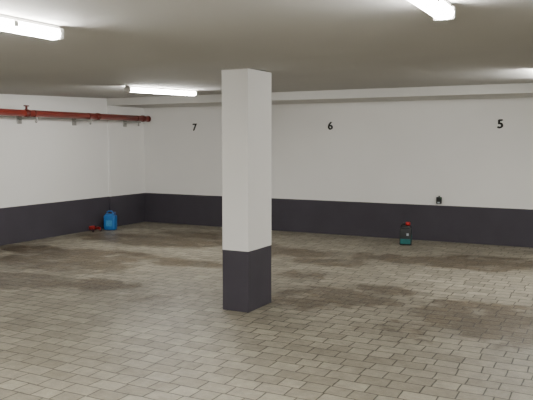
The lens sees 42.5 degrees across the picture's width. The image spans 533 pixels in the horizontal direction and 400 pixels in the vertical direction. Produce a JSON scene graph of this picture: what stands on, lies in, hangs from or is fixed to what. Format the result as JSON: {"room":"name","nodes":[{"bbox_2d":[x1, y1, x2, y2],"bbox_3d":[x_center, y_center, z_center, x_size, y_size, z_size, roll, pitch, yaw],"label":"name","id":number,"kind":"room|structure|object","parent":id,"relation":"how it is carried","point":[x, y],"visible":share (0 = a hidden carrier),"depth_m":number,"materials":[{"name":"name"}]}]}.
{"room":"parking garage","nodes":[
{"label":"parking garage","id":0,"kind":"room"},
{"bbox_2d":[0,94,108,245],"bbox_3d":[-6.582,-0.298,6.378,0.200,2.800,17.270,3,6,27],"label":"wall","id":1,"kind":"structure","parent":0,"point":[54,171],"depth_m":11.75,"materials":[{"name":"white paint"}]},
{"bbox_2d":[0,105,150,126],"bbox_3d":[-6.345,-0.943,6.091,0.426,0.285,16.980,3,6,27],"label":"pipe","id":2,"kind":"object","parent":1,"relation":"attached to","point":[27,114],"visible":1,"depth_m":11.61,"materials":[{"name":"red metal"}]},
{"bbox_2d":[107,106,144,225],"bbox_3d":[-2.748,-0.667,13.508,0.040,2.315,1.070,3,6,27],"label":"wall","id":3,"kind":"structure","parent":0,"point":[126,169],"depth_m":13.47,"materials":[{"name":"white paint"}]},
{"bbox_2d":[0,222,532,399],"bbox_3d":[0.023,1.440,3.091,15.080,0.100,17.670,3,6,27],"label":"floor","id":4,"kind":"structure","parent":0,"point":[135,311],"depth_m":6.26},
{"bbox_2d":[89,225,101,231],"bbox_3d":[-3.186,0.481,12.631,0.172,0.176,0.379,-4,6,-37],"label":"jack","id":5,"kind":"object","parent":4,"relation":"on","point":[95,227],"visible":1,"depth_m":12.54,"materials":[{"name":"red metal"}]},
{"bbox_2d":[104,210,116,229],"bbox_3d":[-2.908,0.375,12.774,0.220,0.363,0.163,1,5,7],"label":"canister","id":6,"kind":"object","parent":4,"relation":"on","point":[110,219],"visible":1,"depth_m":12.70,"materials":[{"name":"blue plastic"}]},
{"bbox_2d":[222,68,270,312],"bbox_3d":[-0.190,-0.097,6.789,0.290,2.329,0.490,3,6,27],"label":"concrete column","id":7,"kind":"structure","parent":4,"relation":"on","point":[246,92],"depth_m":6.61,"materials":[{"name":"white paint"}]},
{"bbox_2d":[399,222,411,244],"bbox_3d":[2.215,0.533,10.906,0.190,0.368,0.113,1,5,15],"label":"canister","id":8,"kind":"object","parent":4,"relation":"on","point":[405,238],"visible":1,"depth_m":10.86,"materials":[{"name":"plastic"}]},
{"bbox_2d":[0,0,532,97],"bbox_3d":[0.023,-1.095,2.873,14.680,0.367,17.270,3,6,27],"label":"ceiling","id":9,"kind":"structure","parent":0,"point":[107,46],"depth_m":4.72,"materials":[{"name":"paint"}]},
{"bbox_2d":[0,14,63,40],"bbox_3d":[-1.570,-0.902,3.272,0.108,0.081,1.580,3,6,27],"label":"ceiling lamp","id":10,"kind":"object","parent":9,"relation":"attached to","point":[8,23],"depth_m":3.74,"materials":[{"name":"white plastic"}]},
{"bbox_2d":[124,86,196,95],"bbox_3d":[-1.458,-1.533,9.672,0.108,0.081,1.600,3,7,27],"label":"ceiling lamp","id":11,"kind":"object","parent":9,"relation":"attached to","point":[137,89],"depth_m":9.54,"materials":[{"name":"white plastic"}]},
{"bbox_2d":[408,0,454,20],"bbox_3d":[0.500,-0.846,2.618,0.108,0.081,1.580,3,6,27],"label":"ceiling lamp","id":12,"kind":"object","parent":9,"relation":"attached to","point":[441,10],"depth_m":3.11,"materials":[{"name":"white plastic"}]},
{"bbox_2d":[107,83,532,107],"bbox_3d":[3.751,-1.604,10.047,14.680,0.145,1.070,3,6,27],"label":"ceiling beam","id":13,"kind":"structure","parent":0,"point":[518,90],"depth_m":10.77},
{"bbox_2d":[144,97,532,247],"bbox_3d":[4.043,-0.669,10.693,15.080,2.800,0.200,3,6,27],"label":"wall","id":14,"kind":"structure","parent":0,"point":[382,166],"depth_m":11.73,"materials":[{"name":"white paint"}]},
{"bbox_2d":[436,196,441,203],"bbox_3d":[2.824,-0.003,11.236,0.085,0.130,0.063,3,6,27],"label":"power socket","id":15,"kind":"object","parent":14,"relation":"attached to","point":[438,199],"visible":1,"depth_m":11.22,"materials":[{"name":"plastic"}]},
{"bbox_2d":[497,119,502,127],"bbox_3d":[3.657,-1.191,10.733,0.092,0.143,0.003,3,6,27],"label":"number","id":16,"kind":"object","parent":14,"relation":"attached to","point":[499,120],"visible":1,"depth_m":10.73,"materials":[{"name":"black paint"}]}
]}

